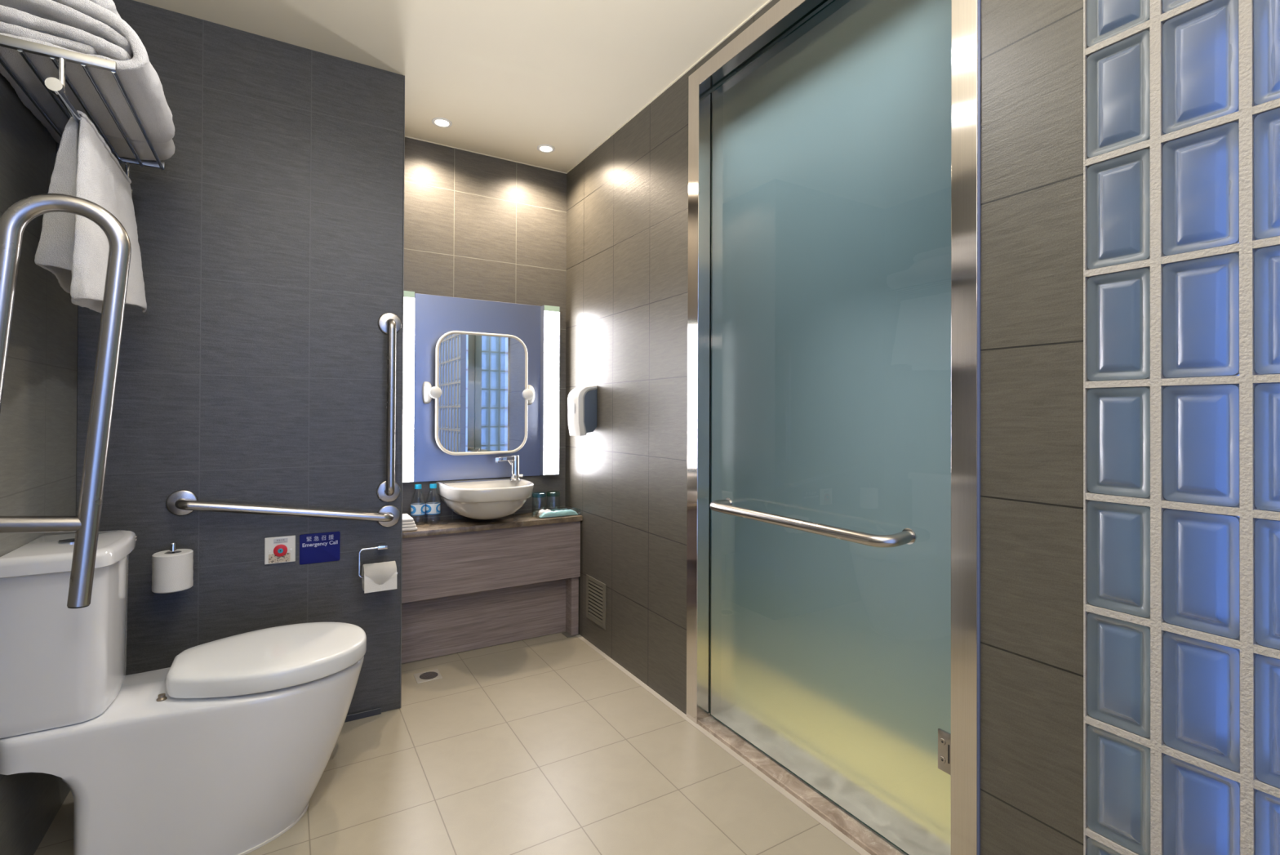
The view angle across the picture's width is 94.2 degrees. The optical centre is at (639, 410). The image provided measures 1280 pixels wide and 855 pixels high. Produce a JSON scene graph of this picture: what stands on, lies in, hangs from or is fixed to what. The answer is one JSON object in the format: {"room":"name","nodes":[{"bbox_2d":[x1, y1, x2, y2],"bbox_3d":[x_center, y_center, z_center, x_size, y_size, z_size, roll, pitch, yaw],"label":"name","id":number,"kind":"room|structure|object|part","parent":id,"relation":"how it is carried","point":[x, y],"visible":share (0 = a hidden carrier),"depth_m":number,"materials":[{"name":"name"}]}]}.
{"room":"accessible hotel bathroom","nodes":[
{"label":"accessible hotel bathroom","id":0,"kind":"room"},
{"bbox_2d":[0,73,77,854],"bbox_3d":[-0.991,-0.081,0.555,0.100,2.311,3.868,0,0,-31],"label":"wall","id":1,"kind":"structure","parent":0,"point":[38,412],"depth_m":1.42,"materials":[{"name":"tile"}]},
{"bbox_2d":[0,193,131,608],"bbox_3d":[-1.131,-0.018,1.130,0.249,0.796,0.100,0,0,-31],"label":"grab rail","id":2,"kind":"object","parent":1,"relation":"attached to","point":[13,222],"visible":1,"depth_m":1.15,"materials":[{"name":"grey metal"}]},
{"bbox_2d":[0,34,164,194],"bbox_3d":[-1.291,-0.657,1.377,0.220,0.114,0.638,0,0,-31],"label":"towel rack","id":3,"kind":"object","parent":1,"relation":"attached to","point":[53,86],"visible":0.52,"depth_m":1.20,"materials":[{"name":"grey metal"}]},
{"bbox_3d":[-1.359,-0.684,1.346,0.008,0.008,0.560,0,0,-31],"label":"shelf rod","id":4,"kind":"part","parent":3,"relation":"part of","materials":[{"name":"silver metal"}]},
{"bbox_3d":[-1.320,-0.683,1.369,0.008,0.008,0.560,0,0,-31],"label":"shelf rod","id":5,"kind":"part","parent":3,"relation":"part of","materials":[{"name":"silver metal"}]},
{"bbox_3d":[-1.151,-0.685,1.143,0.220,0.060,0.040,0,0,-31],"label":"rail","id":6,"kind":"part","parent":3,"relation":"part of","materials":[{"name":"grey metal"}]},
{"bbox_3d":[-1.126,-0.650,1.158,0.010,0.070,0.010,0,0,-31],"label":"post","id":7,"kind":"part","parent":3,"relation":"part of","materials":[{"name":"silver metal"}]},
{"bbox_3d":[-1.266,-0.612,1.392,0.014,0.014,0.615,0,0,-31],"label":"hanging rod","id":8,"kind":"part","parent":3,"relation":"part of","materials":[{"name":"silver metal"}]},
{"bbox_3d":[-1.282,-0.683,1.392,0.008,0.008,0.560,0,0,-31],"label":"shelf rod","id":9,"kind":"part","parent":3,"relation":"part of","materials":[{"name":"silver metal"}]},
{"bbox_2d":[0,0,174,142],"bbox_3d":[-1.238,-0.782,1.338,0.273,0.189,0.410,0,0,-31],"label":"folded towel","id":10,"kind":"object","parent":3,"relation":"on","point":[93,28],"visible":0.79,"depth_m":1.22,"materials":[{"name":"white fabric"}]},
{"bbox_2d":[34,110,146,313],"bbox_3d":[-1.286,-0.427,1.403,0.132,0.412,0.548,0,0,-31],"label":"towel","id":11,"kind":"object","parent":3,"relation":"hanging from","point":[73,247],"visible":0.77,"depth_m":1.24,"materials":[{"name":"white fabric"}]},
{"bbox_2d":[40,121,174,160],"bbox_3d":[-1.389,-0.741,1.565,0.251,0.103,0.144,0,0,-31],"label":"folded towel","id":12,"kind":"object","parent":3,"relation":"on","point":[164,151],"visible":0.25,"depth_m":1.58,"materials":[{"name":"white fabric"}]},
{"bbox_3d":[-1.438,-0.683,1.624,0.220,0.060,0.040,0,0,-31],"label":"rail","id":13,"kind":"part","parent":3,"relation":"part of","materials":[{"name":"grey metal"}]},
{"bbox_3d":[-1.243,-0.683,1.415,0.008,0.008,0.560,0,0,-31],"label":"shelf rod","id":14,"kind":"part","parent":3,"relation":"part of","materials":[{"name":"silver metal"}]},
{"bbox_3d":[-1.413,-0.648,1.639,0.010,0.070,0.010,0,0,-31],"label":"post","id":15,"kind":"part","parent":3,"relation":"part of","materials":[{"name":"silver metal"}]},
{"bbox_3d":[-1.204,-0.682,1.438,0.008,0.008,0.560,0,0,-31],"label":"shelf rod","id":16,"kind":"part","parent":3,"relation":"part of","materials":[{"name":"silver metal"}]},
{"bbox_2d":[75,0,404,714],"bbox_3d":[-1.378,-0.073,2.163,0.884,2.311,0.507,0,0,-31],"label":"wall partition","id":17,"kind":"structure","parent":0,"point":[253,371],"depth_m":1.95,"materials":[{"name":"tile"}]},
{"bbox_2d":[169,542,176,553],"bbox_3d":[-1.406,0.476,1.796,0.040,0.162,0.092,0,0,-31],"label":"pin","id":18,"kind":"object","parent":17,"relation":"attached to","point":[172,544],"visible":0.18,"depth_m":1.77,"materials":[{"name":"silver metal"}]},
{"bbox_2d":[151,548,193,593],"bbox_3d":[-1.393,0.477,1.773,0.098,0.109,0.098,0,0,-31],"label":"toilet roll","id":19,"kind":"object","parent":18,"relation":"on","point":[171,572],"visible":0.97,"depth_m":1.74,"materials":[{"name":"white paper"}]},
{"bbox_2d":[264,534,295,564],"bbox_3d":[-1.191,0.462,1.969,0.088,0.087,0.016,0,0,-31],"label":"button","id":20,"kind":"object","parent":17,"relation":"attached to","point":[277,549],"visible":1,"depth_m":1.97,"materials":[{"name":"white plastic"}]},
{"bbox_3d":[-1.192,0.488,1.967,0.062,0.029,0.001,0,0,-31],"label":"speaker panel","id":21,"kind":"part","parent":20,"relation":"part of","materials":[{"name":"beige plastic"}]},
{"bbox_2d":[165,489,399,527],"bbox_3d":[-1.147,0.333,1.967,0.674,0.171,0.065,0,0,-31],"label":"horizontal grab bar","id":22,"kind":"object","parent":17,"relation":"attached to","point":[180,502],"visible":1,"depth_m":1.91,"materials":[{"name":"grey metal"}]},
{"bbox_2d":[299,531,340,564],"bbox_3d":[-1.094,0.469,2.034,0.122,0.101,0.005,0,0,-31],"label":"sign","id":23,"kind":"object","parent":17,"relation":"attached to","point":[321,547],"visible":1,"depth_m":2.03,"materials":[{"name":"blue plastic"}]},
{"bbox_2d":[344,706,381,722],"bbox_3d":[-1.278,1.070,1.918,0.818,0.022,0.010,0,0,-31],"label":"baseboard","id":24,"kind":"structure","parent":17,"relation":"attached to","point":[353,716],"depth_m":2.10,"materials":[{"name":"grey"}]},
{"bbox_2d":[357,542,397,577],"bbox_3d":[-0.927,0.527,2.095,0.126,0.105,0.069,0,0,-31],"label":"holder","id":25,"kind":"object","parent":17,"relation":"attached to","point":[378,545],"visible":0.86,"depth_m":2.07,"materials":[{"name":"silver metal"}]},
{"bbox_2d":[361,560,396,593],"bbox_3d":[-0.906,0.574,2.066,0.103,0.091,0.096,0,0,-31],"label":"toilet roll","id":26,"kind":"object","parent":25,"relation":"in","point":[377,576],"visible":1,"depth_m":2.03,"materials":[{"name":"white paper"}]},
{"bbox_2d":[376,312,401,502],"bbox_3d":[-0.890,-0.011,2.122,0.081,0.684,0.065,0,0,-31],"label":"vertical grab bar","id":27,"kind":"object","parent":17,"relation":"attached to","point":[389,323],"visible":1,"depth_m":2.10,"materials":[{"name":"grey metal"}]},
{"bbox_2d":[400,75,404,707],"bbox_3d":[-0.998,-0.071,2.391,0.004,2.311,0.507,0,0,-31],"label":"trim","id":28,"kind":"structure","parent":17,"relation":"attached to","point":[404,76],"depth_m":2.17,"materials":[{"name":"grey"}]},
{"bbox_2d":[33,631,860,854],"bbox_3d":[-0.242,1.120,0.998,1.855,0.080,3.868,0,0,-31],"label":"floor","id":29,"kind":"structure","parent":0,"point":[540,744],"depth_m":1.75,"materials":[{"name":"beige tile"}]},
{"bbox_2d":[0,529,366,854],"bbox_3d":[-1.103,0.693,1.538,0.720,0.773,0.362,0,0,-31],"label":"toilet","id":30,"kind":"object","parent":29,"relation":"on","point":[223,748],"visible":0.97,"depth_m":1.38,"materials":[{"name":"white ceramic"}]},
{"bbox_3d":[-1.332,0.331,1.409,0.192,0.040,0.305,0,0,-31],"label":"cistern lid","id":31,"kind":"part","parent":30,"relation":"part of","materials":[{"name":"white ceramic"}]},
{"bbox_3d":[-1.107,0.886,1.535,0.714,0.386,0.358,0,0,-31],"label":"bowl","id":32,"kind":"part","parent":30,"relation":"part of","materials":[{"name":"white ceramic"}]},
{"bbox_3d":[-0.987,0.659,1.608,0.449,0.051,0.362,0,0,-31],"label":"seat lid","id":33,"kind":"part","parent":30,"relation":"part of","materials":[{"name":"white plastic"}]},
{"bbox_2d":[413,668,442,683],"bbox_3d":[-0.867,1.084,2.429,0.098,0.003,0.094,0,0,-31],"label":"floor drain","id":34,"kind":"object","parent":29,"relation":"on","point":[425,676],"visible":1,"depth_m":2.43,"materials":[{"name":"silver metal"}]},
{"bbox_2d":[401,520,580,663],"bbox_3d":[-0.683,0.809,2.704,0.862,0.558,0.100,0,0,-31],"label":"vanity unit","id":35,"kind":"object","parent":29,"relation":"on","point":[475,589],"visible":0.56,"depth_m":2.69,"materials":[{"name":"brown wood"}]},
{"bbox_3d":[-0.722,0.808,2.729,0.823,0.556,0.016,0,0,-31],"label":"kick panel","id":36,"kind":"part","parent":35,"relation":"part of","materials":[{"name":"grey wood"}]},
{"bbox_2d":[402,509,582,537],"bbox_3d":[-0.701,0.517,2.738,0.864,0.023,0.210,0,0,-31],"label":"countertop","id":37,"kind":"structure","parent":35,"relation":"on","point":[460,525],"depth_m":2.68,"materials":[{"name":"brown stone"}]},
{"bbox_2d":[402,513,417,531],"bbox_3d":[-1.011,0.477,2.532,0.096,0.052,0.156,0,0,-31],"label":"folded hand towel","id":38,"kind":"object","parent":37,"relation":"on","point":[408,524],"visible":0.52,"depth_m":2.48,"materials":[{"name":"white fabric"}]},
{"bbox_2d":[410,484,425,515],"bbox_3d":[-0.985,0.416,2.639,0.062,0.176,0.062,0,0,-31],"label":"water bottle","id":39,"kind":"object","parent":37,"relation":"on","point":[416,508],"visible":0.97,"depth_m":2.62,"materials":[{"name":"clear plastic"}]},
{"bbox_2d":[426,483,440,514],"bbox_3d":[-0.927,0.416,2.666,0.062,0.176,0.062,0,0,-31],"label":"water bottle","id":40,"kind":"object","parent":37,"relation":"on","point":[432,508],"visible":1,"depth_m":2.64,"materials":[{"name":"clear plastic"}]},
{"bbox_2d":[435,477,533,519],"bbox_3d":[-0.674,0.405,2.659,0.382,0.159,0.374,0,0,-31],"label":"washbasin","id":41,"kind":"object","parent":37,"relation":"in","point":[500,497],"visible":1,"depth_m":2.55,"materials":[{"name":"white ceramic"}]},
{"bbox_2d":[493,454,522,479],"bbox_3d":[-0.617,0.269,2.792,0.134,0.115,0.050,0,0,-31],"label":"faucet","id":42,"kind":"object","parent":41,"relation":"on","point":[514,459],"visible":1,"depth_m":2.79,"materials":[{"name":"silver metal"}]},
{"bbox_3d":[-0.633,0.225,2.784,0.098,0.024,0.034,0,0,-31],"label":"spout","id":43,"kind":"part","parent":42,"relation":"part of","materials":[{"name":"silver metal"}]},
{"bbox_3d":[-0.398,0.493,2.859,0.214,0.028,0.071,0,0,-31],"label":"acrylic tray","id":44,"kind":"object","parent":37,"relation":"on","visible":0},
{"bbox_2d":[537,508,551,515],"bbox_3d":[-0.454,0.487,2.845,0.072,0.032,0.026,0,0,-31],"label":"packet","id":45,"kind":"object","parent":44,"relation":"in","point":[541,511],"visible":0.44,"depth_m":2.83,"materials":[{"name":"white paper"}]},
{"bbox_2d":[538,509,577,517],"bbox_3d":[-0.389,0.491,2.849,0.192,0.025,0.030,0,0,-31],"label":"packet","id":46,"kind":"object","parent":44,"relation":"in","point":[569,512],"visible":1,"depth_m":2.84,"materials":[{"name":"teal plastic"}]},
{"bbox_3d":[-0.336,0.811,2.922,0.038,0.558,0.082,0,0,-31],"label":"post","id":47,"kind":"part","parent":35,"relation":"part of","materials":[{"name":"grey wood"}]},
{"bbox_2d":[133,0,768,173],"bbox_3d":[0.416,-1.266,1.399,3.366,0.080,3.868,0,0,-31],"label":"ceiling","id":48,"kind":"structure","parent":0,"point":[511,78],"depth_m":2.02,"materials":[{"name":"beige paint"}]},
{"bbox_2d":[431,117,452,127],"bbox_3d":[-0.842,-1.222,2.530,0.082,0.006,0.082,0,0,-31],"label":"recessed light","id":49,"kind":"object","parent":48,"relation":"in","point":[438,122],"visible":1,"depth_m":2.52,"materials":[{"name":"white plastic"}]},
{"bbox_3d":[-0.842,-1.223,2.530,0.053,0.003,0.053,0,0,-31],"label":"lamp glass","id":50,"kind":"part","parent":49,"relation":"part of","materials":[{"name":"white glass"}]},
{"bbox_2d":[537,144,555,152],"bbox_3d":[-0.439,-1.219,2.774,0.082,0.006,0.082,0,0,-31],"label":"recessed light","id":51,"kind":"object","parent":48,"relation":"in","point":[542,148],"visible":1,"depth_m":2.77,"materials":[{"name":"white plastic"}]},
{"bbox_3d":[-0.439,-1.220,2.774,0.053,0.003,0.053,0,0,-31],"label":"lamp glass","id":52,"kind":"part","parent":51,"relation":"part of","materials":[{"name":"white glass"}]},
{"bbox_2d":[402,137,566,522],"bbox_3d":[-0.781,-0.067,2.874,0.870,2.311,0.100,0,0,-31],"label":"wall","id":53,"kind":"structure","parent":0,"point":[477,226],"depth_m":2.85,"materials":[{"name":"tile"}]},
{"bbox_2d":[402,290,415,482],"bbox_3d":[-1.045,-0.103,2.626,0.085,0.841,0.052,0,0,-31],"label":"light bar","id":54,"kind":"object","parent":53,"relation":"attached to","point":[409,300],"visible":0.57,"depth_m":2.61,"materials":[{"name":"white"}]},
{"bbox_2d":[413,293,540,481],"bbox_3d":[-0.759,-0.100,2.821,0.605,0.847,0.010,0,0,-31],"label":"mirror panel","id":55,"kind":"object","parent":53,"relation":"attached to","point":[435,316],"visible":0.54,"depth_m":2.78,"materials":[{"name":"blue glass"}]},
{"bbox_2d":[422,330,534,455],"bbox_3d":[-0.739,-0.077,2.774,0.512,0.563,0.090,0,0,-31],"label":"mirror","id":56,"kind":"object","parent":55,"relation":"attached to","point":[482,392],"visible":1,"depth_m":2.74,"materials":[{"name":"clear mirror"}]},
{"bbox_3d":[-0.907,-0.079,2.638,0.054,0.054,0.028,0,0,-31],"label":"pivot knob","id":57,"kind":"part","parent":56,"relation":"part of","materials":[{"name":"white plastic"}]},
{"bbox_3d":[-0.540,-0.077,2.858,0.054,0.054,0.028,0,0,-31],"label":"pivot knob","id":58,"kind":"part","parent":56,"relation":"part of","materials":[{"name":"white plastic"}]},
{"bbox_2d":[539,305,559,475],"bbox_3d":[-0.453,-0.099,2.980,0.086,0.841,0.052,0,0,-31],"label":"light bar","id":59,"kind":"object","parent":53,"relation":"attached to","point":[549,315],"visible":1,"depth_m":2.96,"materials":[{"name":"white"}]},
{"bbox_2d":[564,0,1083,854],"bbox_3d":[0.223,-0.067,2.130,0.090,2.311,2.407,0,0,-31],"label":"wall","id":60,"kind":"structure","parent":0,"point":[627,304],"depth_m":1.21,"materials":[{"name":"tile"}]},
{"bbox_2d":[568,385,597,435],"bbox_3d":[-0.270,0.002,2.768,0.100,0.232,0.118,0,0,-31],"label":"soap dispenser","id":61,"kind":"object","parent":60,"relation":"attached to","point":[582,401],"visible":1,"depth_m":2.72,"materials":[{"name":"white plastic"}]},
{"bbox_3d":[-0.259,0.003,2.774,0.072,0.218,0.118,0,0,-31],"label":"grey trim","id":62,"kind":"part","parent":61,"relation":"part of","materials":[{"name":"grey plastic"}]},
{"bbox_2d":[404,0,772,173],"bbox_3d":[-0.154,-1.224,1.844,0.864,0.004,2.318,0,0,-31],"label":"trim","id":63,"kind":"structure","parent":60,"relation":"attached to","point":[769,1],"depth_m":2.44,"materials":[{"name":"beige paint"}]},
{"bbox_2d":[586,573,605,629],"bbox_3d":[-0.204,0.879,2.741,0.004,0.202,0.196,0,0,-31],"label":"air vent","id":64,"kind":"object","parent":60,"relation":"in","point":[595,588],"visible":1,"depth_m":2.74,"materials":[{"name":"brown metal"}]},
{"bbox_2d":[575,634,871,854],"bbox_3d":[0.553,1.085,1.455,0.023,0.002,3.338,0,0,-31],"label":"trim","id":65,"kind":"structure","parent":60,"relation":"attached to","point":[837,833],"depth_m":1.84,"materials":[{"name":"beige"}]},
{"bbox_2d":[697,715,906,854],"bbox_3d":[0.514,1.095,1.721,0.189,0.044,0.965,0,0,-31],"label":"door threshold","id":66,"kind":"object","parent":60,"relation":"attached to","point":[860,833],"depth_m":1.67,"materials":[{"name":"beige stone"}]},
{"bbox_2d":[686,0,981,854],"bbox_3d":[0.487,-0.054,1.706,0.214,2.282,1.038,0,0,-31],"label":"door","id":67,"kind":"structure","parent":60,"relation":"in","point":[833,540],"depth_m":1.59,"materials":[{"name":"glass"}]},
{"bbox_3d":[0.430,0.306,1.687,0.102,0.039,0.701,0,0,-31],"label":"handle","id":68,"kind":"part","parent":67,"relation":"part of","materials":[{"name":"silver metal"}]},
{"bbox_2d":[1083,0,1279,854],"bbox_3d":[1.166,-0.048,0.536,0.080,2.391,1.296,0,0,-31],"label":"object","id":69,"kind":"structure","parent":60,"relation":"in","point":[1181,98],"depth_m":0.96,"materials":[{"name":"blue"}]}
]}

